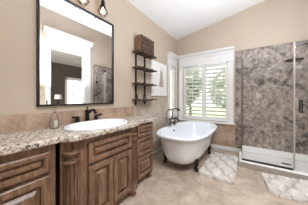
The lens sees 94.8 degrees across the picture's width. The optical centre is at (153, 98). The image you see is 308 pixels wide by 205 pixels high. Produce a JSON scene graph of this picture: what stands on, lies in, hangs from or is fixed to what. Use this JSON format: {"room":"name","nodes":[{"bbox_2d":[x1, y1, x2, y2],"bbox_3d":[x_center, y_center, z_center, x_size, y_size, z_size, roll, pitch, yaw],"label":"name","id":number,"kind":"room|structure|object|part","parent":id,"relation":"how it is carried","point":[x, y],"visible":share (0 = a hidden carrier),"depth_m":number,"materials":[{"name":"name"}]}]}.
{"room":"bathroom","nodes":[
{"label":"bathroom","id":0,"kind":"room"},
{"bbox_2d":[0,0,176,115],"bbox_3d":[-1.017,-0.230,1.648,0.140,2.825,6.004,0,0,34],"label":"wall","id":1,"kind":"structure","parent":0,"point":[17,17],"depth_m":1.75,"materials":[{"name":"paint"}]},
{"bbox_2d":[36,0,113,106],"bbox_3d":[-0.860,-0.509,1.724,0.034,1.168,0.911,0,0,34],"label":"wall mirror","id":2,"kind":"object","parent":1,"relation":"attached to","point":[75,46],"visible":1,"depth_m":1.61,"materials":[{"name":"black mirror"}]},
{"bbox_2d":[78,0,88,6],"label":"vanity light","id":3,"kind":"object","parent":1,"relation":"attached to","point":[82,1],"depth_m":1.66,"materials":[{"name":"glass"}]},
{"bbox_2d":[78,0,88,6],"bbox_3d":[-0.831,-1.237,1.660,0.133,0.270,0.116,0,0,34],"label":"bulb","id":4,"kind":"object","parent":3,"relation":"attached to","point":[82,1],"depth_m":1.66,"materials":[{"name":"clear glass"}]},
{"bbox_2d":[98,0,107,16],"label":"vanity light","id":5,"kind":"object","parent":1,"relation":"attached to","point":[103,7],"depth_m":1.86,"materials":[{"name":"glass"}]},
{"bbox_2d":[98,0,107,16],"bbox_3d":[-0.681,-1.237,1.884,0.133,0.270,0.116,0,0,34],"label":"bulb","id":6,"kind":"object","parent":5,"relation":"attached to","point":[103,12],"depth_m":1.86,"materials":[{"name":"clear glass"}]},
{"bbox_2d":[0,106,234,147],"bbox_3d":[-0.397,0.659,1.153,1.439,1.047,5.853,0,0,34],"label":"trim","id":7,"kind":"structure","parent":1,"relation":"attached to","point":[224,135],"depth_m":1.58,"materials":[{"name":"beige stone"}]},
{"bbox_2d":[132,49,156,104],"bbox_3d":[-0.163,-0.361,2.623,0.190,0.939,0.545,0,0,34],"label":"wall shelf","id":8,"kind":"object","parent":1,"relation":"attached to","point":[145,55],"visible":1,"depth_m":2.53,"materials":[{"name":"brown wood"}]},
{"bbox_2d":[135,34,153,55],"bbox_3d":[-0.164,-0.961,2.606,0.140,0.282,0.395,0,0,34],"label":"wooden crate","id":9,"kind":"object","parent":8,"relation":"on","point":[142,42],"visible":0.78,"depth_m":2.48,"materials":[{"name":"brown wood"}]},
{"bbox_2d":[133,104,176,150],"bbox_3d":[0.137,0.659,3.225,0.017,1.047,1.788,0,0,34],"label":"trim","id":10,"kind":"structure","parent":1,"relation":"attached to","point":[159,111],"depth_m":3.09,"materials":[{"name":"stone"}]},
{"bbox_2d":[153,147,162,154],"bbox_3d":[0.158,1.143,3.227,0.016,0.080,1.734,0,0,34],"label":"baseboard","id":11,"kind":"structure","parent":1,"relation":"attached to","point":[160,148],"depth_m":3.09,"materials":[{"name":"white paint"}]},
{"bbox_2d":[150,59,166,95],"bbox_3d":[0.120,-0.434,3.186,0.034,0.745,0.655,0,0,34],"label":"wall art","id":12,"kind":"object","parent":1,"relation":"attached to","point":[159,78],"visible":0.97,"depth_m":3.13,"materials":[{"name":"white paper"}]},
{"bbox_2d":[159,69,163,86],"bbox_3d":[0.169,-0.479,3.235,0.008,0.424,0.210,0,0,34],"label":"print","id":13,"kind":"object","parent":12,"relation":"attached to","point":[161,71],"depth_m":3.24},
{"bbox_2d":[168,52,178,121],"bbox_3d":[0.468,-0.289,3.770,0.222,1.755,0.543,0,0,34],"label":"window","id":14,"kind":"structure","parent":1,"relation":"in","point":[173,58],"depth_m":3.71,"materials":[{"name":"white paint"}]},
{"bbox_3d":[0.407,-0.222,3.842,0.040,1.530,0.365,0,0,34],"label":"frame","id":15,"kind":"part","parent":14,"relation":"part of","materials":[{"name":"white paint"}]},
{"bbox_2d":[170,66,174,117],"bbox_3d":[0.475,-0.160,3.797,0.109,1.394,0.358,0,0,39],"label":"window shutter","id":16,"kind":"object","parent":14,"relation":"attached to","point":[171,68],"visible":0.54,"depth_m":3.77,"materials":[{"name":"white paint"}]},
{"bbox_3d":[0.515,-0.165,3.770,0.011,1.164,0.012,0,0,34],"label":"tilt rod","id":17,"kind":"part","parent":16,"relation":"part of","materials":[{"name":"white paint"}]},
{"bbox_3d":[0.492,-0.152,3.753,0.022,1.430,0.501,0,0,34],"label":"casing","id":18,"kind":"part","parent":14,"relation":"part of","materials":[{"name":"white paint"}]},
{"bbox_3d":[0.525,-1.012,3.738,0.092,0.310,0.533,0,0,34],"label":"crown","id":19,"kind":"part","parent":14,"relation":"part of","materials":[{"name":"white paint"}]},
{"bbox_2d":[127,0,264,39],"bbox_3d":[0.147,-2.106,0.807,3.010,0.980,6.104,0,0,34],"label":"ceiling","id":20,"kind":"structure","parent":0,"point":[179,19],"depth_m":2.92,"materials":[{"name":"paint"}]},
{"bbox_2d":[119,147,307,204],"bbox_3d":[1.749,1.233,-0.690,7.340,0.100,6.804,0,0,34],"label":"floor","id":21,"kind":"structure","parent":0,"point":[170,183],"depth_m":1.89,"materials":[{"name":"tile"}]},
{"bbox_2d":[0,144,54,204],"bbox_3d":[-1.242,0.759,0.712,0.471,0.848,1.158,0,0,34],"label":"base cabinet","id":22,"kind":"object","parent":21,"relation":"on","point":[27,177],"visible":0.7,"depth_m":0.93,"materials":[{"name":"brown wood"}]},
{"bbox_3d":[-0.902,0.457,0.825,0.033,0.142,0.506,0,0,34],"label":"drawer","id":23,"kind":"part","parent":22,"relation":"part of","materials":[{"name":"brown wood"}]},
{"bbox_3d":[-0.902,0.814,0.825,0.033,0.518,0.506,0,0,34],"label":"door","id":24,"kind":"part","parent":22,"relation":"part of","materials":[{"name":"brown wood"}]},
{"bbox_2d":[0,115,156,156],"bbox_3d":[-0.839,0.311,1.240,0.572,0.046,2.565,0,0,34],"label":"countertop","id":25,"kind":"structure","parent":22,"relation":"on","point":[10,143],"depth_m":1.11,"materials":[{"name":"stone"}]},
{"bbox_2d":[49,107,58,128],"bbox_3d":[-0.964,0.182,1.369,0.078,0.209,0.078,0,0,34],"label":"soap bottle","id":26,"kind":"object","parent":25,"relation":"on","point":[56,122],"visible":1,"depth_m":1.37,"materials":[{"name":"clear glass"}]},
{"bbox_2d":[72,107,101,122],"bbox_3d":[-0.752,0.193,1.691,0.213,0.189,0.387,0,0,34],"label":"sink faucet","id":27,"kind":"object","parent":25,"relation":"on","point":[87,118],"visible":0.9,"depth_m":1.71,"materials":[{"name":"brown metal"}]},
{"bbox_3d":[-0.752,0.193,1.691,0.213,0.189,0.062,0,0,34],"label":"spout","id":28,"kind":"part","parent":27,"relation":"part of","materials":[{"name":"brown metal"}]},
{"bbox_2d":[63,119,127,131],"bbox_3d":[-0.595,0.335,1.549,0.490,0.147,0.706,0,0,34],"label":"oval sink","id":29,"kind":"object","parent":25,"relation":"in","point":[92,125],"visible":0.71,"depth_m":1.57,"materials":[{"name":"white ceramic"}]},
{"bbox_2d":[55,127,136,204],"bbox_3d":[-0.638,0.759,1.546,0.544,0.848,0.858,0,0,34],"label":"base cabinet","id":30,"kind":"object","parent":21,"relation":"on","point":[99,170],"visible":0.93,"depth_m":1.30,"materials":[{"name":"brown wood"}]},
{"bbox_3d":[-0.685,0.729,1.167,0.150,0.788,0.075,0,0,-32],"label":"corner panel","id":31,"kind":"part","parent":30,"relation":"part of","materials":[{"name":"brown wood"}]},
{"bbox_3d":[-0.494,0.833,1.334,0.033,0.480,0.266,0,0,34],"label":"door","id":32,"kind":"part","parent":30,"relation":"part of","materials":[{"name":"brown wood"}]},
{"bbox_3d":[-0.417,0.476,1.448,0.033,0.177,0.540,0,0,34],"label":"drawer","id":33,"kind":"part","parent":30,"relation":"part of","materials":[{"name":"brown wood"}]},
{"bbox_3d":[-0.341,0.833,1.562,0.033,0.480,0.266,0,0,34],"label":"door","id":34,"kind":"part","parent":30,"relation":"part of","materials":[{"name":"brown wood"}]},
{"bbox_2d":[135,121,152,187],"bbox_3d":[-0.304,0.759,2.108,0.471,0.848,0.418,0,0,34],"label":"base cabinet","id":35,"kind":"object","parent":21,"relation":"on","point":[144,142],"visible":0.52,"depth_m":1.96,"materials":[{"name":"brown wood"}]},
{"bbox_3d":[-0.121,0.926,1.989,0.033,0.263,0.348,0,0,34],"label":"drawer","id":36,"kind":"part","parent":35,"relation":"part of","materials":[{"name":"brown wood"}]},
{"bbox_3d":[-0.121,0.653,1.989,0.033,0.230,0.348,0,0,34],"label":"drawer","id":37,"kind":"part","parent":35,"relation":"part of","materials":[{"name":"brown wood"}]},
{"bbox_3d":[-0.121,0.441,1.989,0.033,0.140,0.348,0,0,34],"label":"drawer","id":38,"kind":"part","parent":35,"relation":"part of","materials":[{"name":"brown wood"}]},
{"bbox_2d":[156,121,216,171],"bbox_3d":[0.709,0.875,2.812,0.910,0.614,1.700,0,0,34],"label":"tub","id":39,"kind":"object","parent":21,"relation":"on","point":[185,142],"visible":1,"depth_m":2.29,"materials":[{"name":"white ceramic"}]},
{"bbox_2d":[166,108,180,125],"bbox_3d":[0.432,0.385,2.972,0.213,0.364,0.525,0,0,34],"label":"tub faucet","id":40,"kind":"object","parent":39,"relation":"on","point":[178,109],"visible":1,"depth_m":2.97,"materials":[{"name":"metal"}]},
{"bbox_2d":[198,152,238,184],"bbox_3d":[1.169,1.151,2.479,0.510,0.063,1.020,0,0,35],"label":"bath rug","id":41,"kind":"object","parent":21,"relation":"on","point":[220,167],"visible":0.99,"depth_m":2.32,"materials":[{"name":"white fabric"}]},
{"bbox_2d":[239,145,307,179],"bbox_3d":[2.188,1.065,2.459,1.184,0.234,0.772,0,0,34],"label":"shower pan","id":42,"kind":"object","parent":21,"relation":"on","point":[300,172],"visible":0.92,"depth_m":2.52,"materials":[{"name":"white plastic"}]},
{"bbox_2d":[241,51,242,151],"bbox_3d":[1.746,0.116,2.800,0.016,1.935,0.698,0,0,34],"label":"screen","id":43,"kind":"object","parent":42,"relation":"on","point":[241,51],"visible":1,"depth_m":2.51,"materials":[{"name":"silver glass"}]},
{"bbox_2d":[242,158,292,169],"bbox_3d":[1.836,0.116,2.327,0.658,1.936,0.024,0,0,34],"label":"screen","id":44,"kind":"object","parent":42,"relation":"on","point":[273,165],"visible":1,"depth_m":2.30,"materials":[{"name":"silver metal"}]},
{"bbox_2d":[260,173,307,202],"bbox_3d":[1.891,1.151,1.796,0.800,0.063,0.510,0,0,25],"label":"bath rug","id":45,"kind":"object","parent":21,"relation":"on","point":[284,187],"visible":1,"depth_m":1.82,"materials":[{"name":"white fabric"}]},
{"bbox_2d":[177,0,307,161],"bbox_3d":[1.866,-0.657,3.244,2.870,3.679,0.140,0,0,34],"label":"wall","id":46,"kind":"structure","parent":0,"point":[267,22],"depth_m":2.98,"materials":[{"name":"paint"}]},
{"bbox_2d":[178,46,234,124],"bbox_3d":[1.277,-0.289,3.579,1.352,1.755,0.222,0,0,34],"label":"window","id":47,"kind":"structure","parent":46,"relation":"in","point":[226,54],"depth_m":3.43,"materials":[{"name":"white paint"}]},
{"bbox_2d":[183,65,203,119],"bbox_3d":[1.035,-0.160,3.742,0.547,1.394,0.092,0,0,34],"label":"window shutter","id":48,"kind":"object","parent":47,"relation":"attached to","point":[193,68],"visible":1,"depth_m":3.72,"materials":[{"name":"white paint"}]},
{"bbox_3d":[1.012,-0.165,3.708,0.012,1.164,0.011,0,0,34],"label":"tilt rod","id":49,"kind":"part","parent":48,"relation":"part of","materials":[{"name":"white paint"}]},
{"bbox_3d":[1.314,-0.222,3.663,1.105,1.530,0.040,0,0,34],"label":"frame","id":50,"kind":"part","parent":47,"relation":"part of","materials":[{"name":"white paint"}]},
{"bbox_3d":[1.232,-1.012,3.530,1.332,0.310,0.092,0,0,34],"label":"crown","id":51,"kind":"part","parent":47,"relation":"part of","materials":[{"name":"white paint"}]},
{"bbox_3d":[1.246,0.572,3.534,1.352,0.033,0.070,0,0,34],"label":"sill","id":52,"kind":"part","parent":47,"relation":"part of","materials":[{"name":"white paint"}]},
{"bbox_2d":[204,62,227,121],"bbox_3d":[1.492,-0.160,3.435,0.546,1.394,0.092,0,0,34],"label":"window shutter","id":53,"kind":"object","parent":47,"relation":"attached to","point":[211,66],"visible":0.92,"depth_m":3.43,"materials":[{"name":"white paint"}]},
{"bbox_2d":[210,144,239,151],"bbox_3d":[1.273,1.143,3.540,1.515,0.080,0.029,0,0,34],"label":"baseboard","id":54,"kind":"structure","parent":46,"relation":"attached to","point":[212,145],"depth_m":3.27,"materials":[{"name":"white paint"}]},
{"bbox_2d":[235,40,307,154],"bbox_3d":[2.143,0.003,2.472,1.310,2.360,0.833,0,0,34],"label":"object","id":55,"kind":"structure","parent":46,"relation":"attached to","point":[267,78],"depth_m":2.80,"materials":[{"name":"grey stone"}]},
{"bbox_2d":[293,42,302,169],"bbox_3d":[2.311,0.111,2.008,0.482,1.929,0.138,0,0,34],"label":"shower door","id":56,"kind":"structure","parent":46,"relation":"attached to","point":[300,101],"depth_m":2.13,"materials":[{"name":"clear glass"}]},
{"bbox_3d":[2.177,0.115,2.098,0.018,0.192,0.138,0,0,34],"label":"handle","id":57,"kind":"part","parent":56,"relation":"part of","materials":[{"name":"black metal"}]},
{"bbox_3d":[1.335,-0.620,-0.015,0.120,3.607,5.864,0,0,34],"label":"wall","id":58,"kind":"structure","parent":0,"visible":0},
{"bbox_2d":[285,40,307,61],"bbox_3d":[2.491,-0.847,2.303,0.538,0.410,0.236,0,0,34],"label":"shower","id":59,"kind":"object","parent":58,"relation":"attached to","point":[296,59],"visible":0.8,"depth_m":2.34,"materials":[{"name":"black metal"}]},
{"label":"outside","id":60,"kind":"structure","parent":0,"visible":0},
{"bbox_2d":[170,105,225,117],"bbox_3d":[8.012,1.533,14.979,28.000,0.100,26.196,0,0,34],"label":"ground","id":61,"kind":"structure","parent":60,"point":[216,109],"depth_m":15.21,"materials":[{"name":"green plant"}]},
{"bbox_2d":[170,66,201,107],"bbox_3d":[1.315,-0.174,6.823,1.926,3.318,1.902,0,0,34],"label":"tree","id":62,"kind":"object","parent":61,"relation":"on","point":[190,66],"visible":0.14,"depth_m":6.30,"materials":[{"name":"green plant"}]},
{"bbox_2d":[189,69,201,114],"bbox_3d":[2.360,-0.447,9.250,1.880,3.864,1.887,0,0,34],"label":"tree","id":63,"kind":"object","parent":61,"relation":"on","point":[196,69],"visible":0.02,"depth_m":8.90,"materials":[{"name":"green plant"}]},
{"bbox_2d":[207,66,225,109],"bbox_3d":[3.300,-0.007,6.218,1.801,2.986,1.803,0,0,34],"label":"tree","id":64,"kind":"object","parent":61,"relation":"on","point":[223,66],"visible":0.21,"depth_m":6.01,"materials":[{"name":"green plant"}]}
]}

